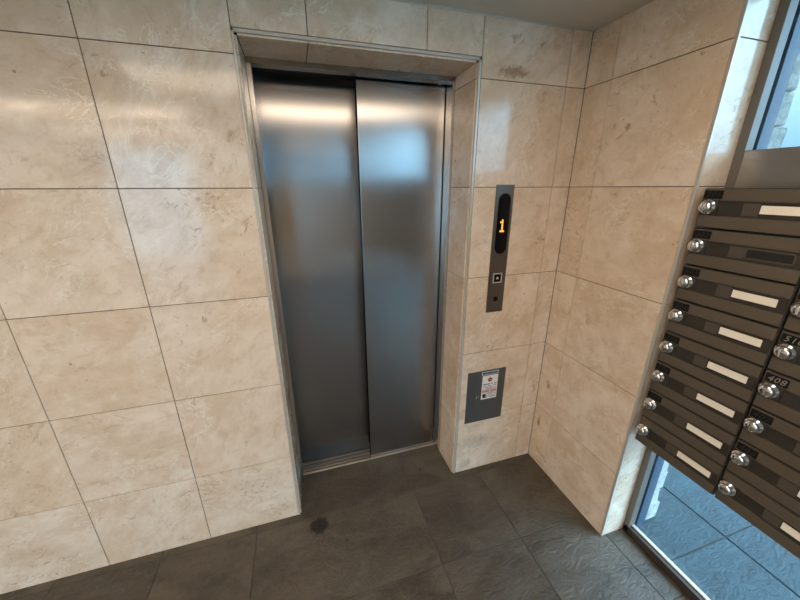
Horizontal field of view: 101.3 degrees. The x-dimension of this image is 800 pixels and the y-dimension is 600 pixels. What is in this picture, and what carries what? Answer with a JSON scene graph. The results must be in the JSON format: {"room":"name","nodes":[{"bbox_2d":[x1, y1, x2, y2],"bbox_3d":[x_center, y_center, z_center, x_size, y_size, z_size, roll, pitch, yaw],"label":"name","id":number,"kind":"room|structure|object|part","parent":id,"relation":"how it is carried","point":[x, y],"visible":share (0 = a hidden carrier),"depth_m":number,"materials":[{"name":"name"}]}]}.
{"room":"apartment building lobby","nodes":[
{"label":"apartment building lobby","id":0,"kind":"room"},
{"bbox_2d":[0,0,593,593],"bbox_3d":[-0.950,0.040,1.416,4.159,2.213,0.400,-6,20,-16],"label":"wall","id":1,"kind":"structure","parent":0,"point":[142,409],"depth_m":1.26,"materials":[{"name":"stone"}]},
{"bbox_2d":[244,56,455,482],"bbox_3d":[-0.195,-0.002,1.751,0.866,2.130,0.210,-6,20,-16],"label":"elevator door","id":2,"kind":"structure","parent":1,"relation":"in","point":[355,163],"depth_m":1.66,"materials":[{"name":"silver metal"}]},
{"bbox_3d":[-0.407,-0.006,1.758,0.465,2.066,0.038,-6,20,-16],"label":"door panel","id":3,"kind":"part","parent":2,"relation":"part of","materials":[{"name":"silver metal"}]},
{"bbox_3d":[0.008,-0.008,1.800,0.416,2.041,0.038,-6,20,-16],"label":"door panel","id":4,"kind":"part","parent":2,"relation":"part of","materials":[{"name":"silver metal"}]},
{"bbox_2d":[230,27,481,514],"bbox_3d":[-0.105,0.085,1.487,0.887,2.076,0.010,-6,20,-16],"label":"trim opening","id":5,"kind":"structure","parent":1,"relation":"attached to","point":[233,30],"depth_m":1.26,"materials":[{"name":"silver metal"}]},
{"bbox_2d":[464,367,505,423],"bbox_3d":[0.473,0.532,1.821,0.231,0.324,0.010,-6,20,-16],"label":"hatch","id":6,"kind":"object","parent":1,"relation":"attached to","point":[477,409],"depth_m":1.82,"materials":[{"name":"grey metal"}]},
{"bbox_3d":[0.394,0.517,1.789,0.049,0.220,0.002,-6,20,-16],"label":"door","id":7,"kind":"part","parent":6,"relation":"part of","materials":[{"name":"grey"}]},
{"bbox_2d":[481,374,497,399],"bbox_3d":[0.493,0.479,1.807,0.096,0.148,0.002,-6,20,-16],"label":"sticker","id":8,"kind":"object","parent":6,"relation":"attached to","point":[489,383],"visible":1,"depth_m":1.81,"materials":[{"name":"white paper"}]},
{"bbox_2d":[482,388,495,392],"bbox_3d":[0.493,0.501,1.815,0.092,0.018,0.001,-6,20,-16],"label":"print","id":9,"kind":"object","parent":8,"relation":"attached to","point":[484,390],"depth_m":1.81,"materials":[{"name":"red paper"}]},
{"bbox_3d":[0.490,0.394,1.777,0.103,0.022,0.001,-6,20,-16],"label":"label strip","id":10,"kind":"part","parent":6,"relation":"part of","materials":[{"name":"white paper"}]},
{"bbox_2d":[485,185,514,312],"bbox_3d":[0.474,-0.228,1.562,0.092,0.607,0.009,-6,20,-16],"label":"panel","id":11,"kind":"object","parent":1,"relation":"attached to","point":[504,197],"visible":1,"depth_m":1.55,"materials":[{"name":"grey metal"}]},
{"bbox_2d":[0,445,690,599],"bbox_3d":[-0.384,1.795,-0.205,4.000,0.060,4.450,-6,20,-16],"label":"floor","id":12,"kind":"structure","parent":0,"point":[404,525],"depth_m":1.52,"materials":[{"name":"tile"}]},
{"bbox_2d":[227,0,484,76],"bbox_3d":[-0.165,-1.016,1.310,0.887,0.153,0.400,-6,20,-16],"label":"wall","id":13,"kind":"structure","parent":0,"point":[377,22],"depth_m":1.15,"materials":[{"name":"stone"}]},
{"bbox_2d":[391,0,653,31],"bbox_3d":[-0.347,-0.436,-0.762,4.200,0.105,4.800,-6,20,-16],"label":"ceiling","id":14,"kind":"structure","parent":0,"point":[586,15],"depth_m":1.20,"materials":[{"name":"grey paint"}]},
{"bbox_2d":[528,0,779,534],"bbox_3d":[1.020,-0.002,1.516,0.271,2.213,0.548,-6,20,-16],"label":"wall","id":15,"kind":"structure","parent":0,"point":[655,74],"depth_m":1.32,"materials":[{"name":"tile"}]},
{"bbox_2d":[600,0,749,535],"bbox_3d":[0.973,0.095,1.235,0.010,2.213,0.010,-6,20,-16],"label":"trim","id":16,"kind":"structure","parent":15,"relation":"attached to","point":[746,2],"depth_m":1.12,"materials":[{"name":"silver metal"}]},
{"bbox_2d":[635,414,726,494],"bbox_3d":[1.065,0.561,1.238,0.144,0.121,0.282,-6,20,-16],"label":"mailbox","id":17,"kind":"object","parent":15,"relation":"attached to","point":[694,464],"visible":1,"depth_m":1.20,"materials":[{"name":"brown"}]},
{"bbox_3d":[0.975,0.526,1.326,0.028,0.046,0.046,-6,20,-16],"label":"knob","id":18,"kind":"part","parent":17,"relation":"part of","materials":[{"name":"silver metal"}]},
{"bbox_2d":[642,388,739,465],"bbox_3d":[1.064,0.443,1.198,0.144,0.121,0.282,-6,20,-16],"label":"mailbox","id":19,"kind":"object","parent":15,"relation":"attached to","point":[707,437],"visible":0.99,"depth_m":1.16,"materials":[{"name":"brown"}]},
{"bbox_3d":[0.974,0.408,1.286,0.028,0.046,0.046,-6,20,-16],"label":"knob","id":20,"kind":"part","parent":19,"relation":"part of","materials":[{"name":"silver metal"}]},
{"bbox_3d":[0.987,0.375,1.271,0.004,0.024,0.049,-6,20,-16],"label":"number plate","id":21,"kind":"part","parent":19,"relation":"part of","materials":[{"name":"black plastic"}]},
{"bbox_2d":[650,360,752,435],"bbox_3d":[1.064,0.326,1.157,0.144,0.121,0.282,-6,20,-16],"label":"mailbox","id":22,"kind":"object","parent":15,"relation":"attached to","point":[728,411],"visible":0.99,"depth_m":1.12,"materials":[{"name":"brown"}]},
{"bbox_3d":[0.974,0.291,1.246,0.028,0.046,0.046,-6,20,-16],"label":"knob","id":23,"kind":"part","parent":22,"relation":"part of","materials":[{"name":"silver metal"}]},
{"bbox_3d":[0.986,0.257,1.230,0.004,0.024,0.049,-6,20,-16],"label":"number plate","id":24,"kind":"part","parent":22,"relation":"part of","materials":[{"name":"black plastic"}]},
{"bbox_2d":[658,330,768,402],"bbox_3d":[1.063,0.208,1.117,0.144,0.121,0.282,-6,20,-16],"label":"mailbox","id":25,"kind":"object","parent":15,"relation":"attached to","point":[737,376],"visible":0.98,"depth_m":1.08,"materials":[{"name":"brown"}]},
{"bbox_3d":[0.974,0.173,1.205,0.028,0.046,0.046,-6,20,-16],"label":"knob","id":26,"kind":"part","parent":25,"relation":"part of","materials":[{"name":"silver metal"}]},
{"bbox_3d":[0.986,0.140,1.190,0.004,0.024,0.049,-6,20,-16],"label":"number plate","id":27,"kind":"part","parent":25,"relation":"part of","materials":[{"name":"black plastic"}]},
{"bbox_2d":[666,298,783,366],"bbox_3d":[1.063,0.091,1.077,0.144,0.121,0.282,-6,20,-16],"label":"mailbox","id":28,"kind":"object","parent":15,"relation":"attached to","point":[751,340],"visible":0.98,"depth_m":1.04,"materials":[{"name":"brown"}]},
{"bbox_3d":[0.973,0.056,1.165,0.028,0.046,0.046,-6,20,-16],"label":"knob","id":29,"kind":"part","parent":28,"relation":"part of","materials":[{"name":"silver metal"}]},
{"bbox_3d":[0.986,0.022,1.150,0.004,0.024,0.049,-6,20,-16],"label":"number plate","id":30,"kind":"part","parent":28,"relation":"part of","materials":[{"name":"black plastic"}]},
{"bbox_2d":[675,264,799,327],"bbox_3d":[1.062,-0.027,1.037,0.144,0.121,0.282,-6,20,-16],"label":"mailbox","id":31,"kind":"object","parent":15,"relation":"attached to","point":[767,301],"visible":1,"depth_m":1.00,"materials":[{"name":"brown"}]},
{"bbox_3d":[0.973,-0.062,1.125,0.028,0.046,0.046,-6,20,-16],"label":"knob","id":32,"kind":"part","parent":31,"relation":"part of","materials":[{"name":"silver metal"}]},
{"bbox_3d":[0.985,-0.096,1.110,0.004,0.024,0.049,-6,20,-16],"label":"number plate","id":33,"kind":"part","parent":31,"relation":"part of","materials":[{"name":"black plastic"}]},
{"bbox_2d":[685,227,799,284],"bbox_3d":[1.062,-0.144,0.996,0.144,0.121,0.282,-6,20,-16],"label":"mailbox","id":34,"kind":"object","parent":31,"relation":"on","point":[775,257],"visible":0.98,"depth_m":0.96,"materials":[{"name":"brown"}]},
{"bbox_3d":[0.972,-0.179,1.085,0.028,0.046,0.046,-6,20,-16],"label":"knob","id":35,"kind":"part","parent":34,"relation":"part of","materials":[{"name":"silver metal"}]},
{"bbox_3d":[0.985,-0.213,1.069,0.004,0.024,0.049,-6,20,-16],"label":"number plate","id":36,"kind":"part","parent":34,"relation":"part of","materials":[{"name":"black plastic"}]},
{"bbox_2d":[695,188,799,236],"bbox_3d":[1.062,-0.262,0.956,0.144,0.121,0.282,-6,20,-16],"label":"mailbox","id":37,"kind":"object","parent":15,"relation":"attached to","point":[758,210],"visible":1,"depth_m":0.95,"materials":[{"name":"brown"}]},
{"bbox_3d":[0.972,-0.297,1.044,0.028,0.046,0.046,-6,20,-16],"label":"knob","id":38,"kind":"part","parent":37,"relation":"part of","materials":[{"name":"silver metal"}]},
{"bbox_3d":[0.984,-0.331,1.029,0.004,0.024,0.049,-6,20,-16],"label":"number plate","id":39,"kind":"part","parent":37,"relation":"part of","materials":[{"name":"black plastic"}]},
{"bbox_3d":[1.757,0.743,-0.650,0.066,0.996,3.040,-6,20,-16],"label":"wall","id":40,"kind":"structure","parent":0,"visible":0},
{"bbox_2d":[622,0,799,599],"bbox_3d":[1.691,0.670,-0.358,0.125,2.273,3.652,-6,20,-16],"label":"window","id":41,"kind":"structure","parent":40,"relation":"in","point":[753,165],"depth_m":1.03,"materials":[{"name":"grey metal"}]},
{"bbox_3d":[1.656,1.702,-0.017,0.044,0.100,3.652,-6,20,-16],"label":"sill","id":42,"kind":"part","parent":41,"relation":"part of","materials":[{"name":"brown metal"}]},
{"bbox_2d":[715,468,799,558],"bbox_3d":[1.149,0.649,0.979,0.144,0.121,0.282,-6,20,-16],"label":"mailbox","id":43,"kind":"object","parent":40,"relation":"attached to","point":[778,522],"visible":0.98,"depth_m":0.99,"materials":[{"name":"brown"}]},
{"bbox_3d":[1.059,0.614,1.067,0.028,0.046,0.046,-6,20,-16],"label":"knob","id":44,"kind":"part","parent":43,"relation":"part of","materials":[{"name":"silver metal"}]},
{"bbox_3d":[1.164,0.648,0.983,0.112,0.121,0.282,-6,20,-16],"label":"casing","id":45,"kind":"part","parent":43,"relation":"part of","materials":[{"name":"brown metal"}]},
{"bbox_2d":[727,438,799,515],"bbox_3d":[1.148,0.532,0.939,0.144,0.121,0.282,-6,20,-16],"label":"mailbox","id":46,"kind":"object","parent":43,"relation":"on","point":[780,481],"visible":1,"depth_m":0.97,"materials":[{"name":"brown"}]},
{"bbox_3d":[1.058,0.497,1.027,0.028,0.046,0.046,-6,20,-16],"label":"knob","id":47,"kind":"part","parent":46,"relation":"part of","materials":[{"name":"silver metal"}]},
{"bbox_3d":[1.071,0.463,1.012,0.004,0.024,0.049,-6,20,-16],"label":"number plate","id":48,"kind":"part","parent":46,"relation":"part of","materials":[{"name":"black"}]},
{"bbox_3d":[1.164,0.530,0.943,0.112,0.121,0.282,-6,20,-16],"label":"casing","id":49,"kind":"part","parent":46,"relation":"part of","materials":[{"name":"grey"}]},
{"bbox_2d":[739,404,799,470],"bbox_3d":[1.148,0.414,0.898,0.144,0.121,0.282,-6,20,-16],"label":"mailbox","id":50,"kind":"object","parent":46,"relation":"on","point":[774,435],"visible":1,"depth_m":0.95,"materials":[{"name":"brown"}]},
{"bbox_3d":[1.058,0.379,0.987,0.028,0.046,0.046,-6,20,-16],"label":"knob","id":51,"kind":"part","parent":50,"relation":"part of","materials":[{"name":"silver metal"}]},
{"bbox_3d":[1.070,0.345,0.971,0.004,0.024,0.049,-6,20,-16],"label":"number plate","id":52,"kind":"part","parent":50,"relation":"part of","materials":[{"name":"black"}]},
{"bbox_3d":[1.163,0.413,0.903,0.112,0.121,0.282,-6,20,-16],"label":"casing","id":53,"kind":"part","parent":50,"relation":"part of","materials":[{"name":"grey"}]},
{"bbox_2d":[753,369,799,425],"bbox_3d":[1.147,0.297,0.858,0.144,0.121,0.282,-6,20,-16],"label":"mailbox","id":54,"kind":"object","parent":50,"relation":"on","point":[778,393],"visible":1,"depth_m":0.93,"materials":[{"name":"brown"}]},
{"bbox_3d":[1.058,0.262,0.946,0.028,0.046,0.046,-6,20,-16],"label":"knob","id":55,"kind":"part","parent":54,"relation":"part of","materials":[{"name":"silver metal"}]},
{"bbox_3d":[1.070,0.228,0.931,0.004,0.024,0.049,-6,20,-16],"label":"number plate","id":56,"kind":"part","parent":54,"relation":"part of","materials":[{"name":"black plastic"}]},
{"bbox_3d":[1.163,0.295,0.863,0.112,0.121,0.282,-6,20,-16],"label":"casing","id":57,"kind":"part","parent":54,"relation":"part of","materials":[{"name":"grey"}]},
{"bbox_2d":[768,329,799,379],"bbox_3d":[1.147,0.179,0.818,0.144,0.121,0.282,-6,20,-16],"label":"mailbox","id":58,"kind":"object","parent":54,"relation":"on","point":[785,359],"visible":1,"depth_m":0.90,"materials":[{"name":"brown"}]},
{"bbox_3d":[1.162,0.178,0.822,0.112,0.121,0.282,-6,20,-16],"label":"casing","id":59,"kind":"part","parent":58,"relation":"part of","materials":[{"name":"grey"}]},
{"bbox_3d":[1.057,0.144,0.906,0.028,0.046,0.046,-6,20,-16],"label":"knob","id":60,"kind":"part","parent":58,"relation":"part of","materials":[{"name":"silver metal"}]},
{"bbox_3d":[1.069,0.111,0.891,0.004,0.024,0.049,-6,20,-16],"label":"number plate","id":61,"kind":"part","parent":58,"relation":"part of","materials":[{"name":"black plastic"}]},
{"bbox_2d":[784,289,799,332],"bbox_3d":[1.147,0.062,0.777,0.144,0.121,0.282,-6,20,-16],"label":"mailbox","id":62,"kind":"object","parent":58,"relation":"on","point":[792,323],"visible":1,"depth_m":0.88,"materials":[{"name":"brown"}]},
{"bbox_3d":[1.057,0.027,0.866,0.028,0.046,0.046,-6,20,-16],"label":"knob","id":63,"kind":"part","parent":62,"relation":"part of","materials":[{"name":"silver metal"}]},
{"label":"outside","id":64,"kind":"structure","parent":0,"visible":0},
{"bbox_2d":[640,464,799,599],"bbox_3d":[0.968,2.032,-0.819,11.000,0.080,10.000,-6,20,-16],"label":"ground","id":65,"kind":"structure","parent":64,"point":[725,555],"depth_m":1.56,"materials":[{"name":"grey tile"}]},
{"bbox_2d":[645,49,799,519],"bbox_3d":[1.195,-0.198,1.479,0.113,2.649,0.502,-6,20,-16],"label":"wall","id":66,"kind":"structure","parent":65,"relation":"on","point":[778,134],"depth_m":1.10,"materials":[{"name":"paint"}]}
]}

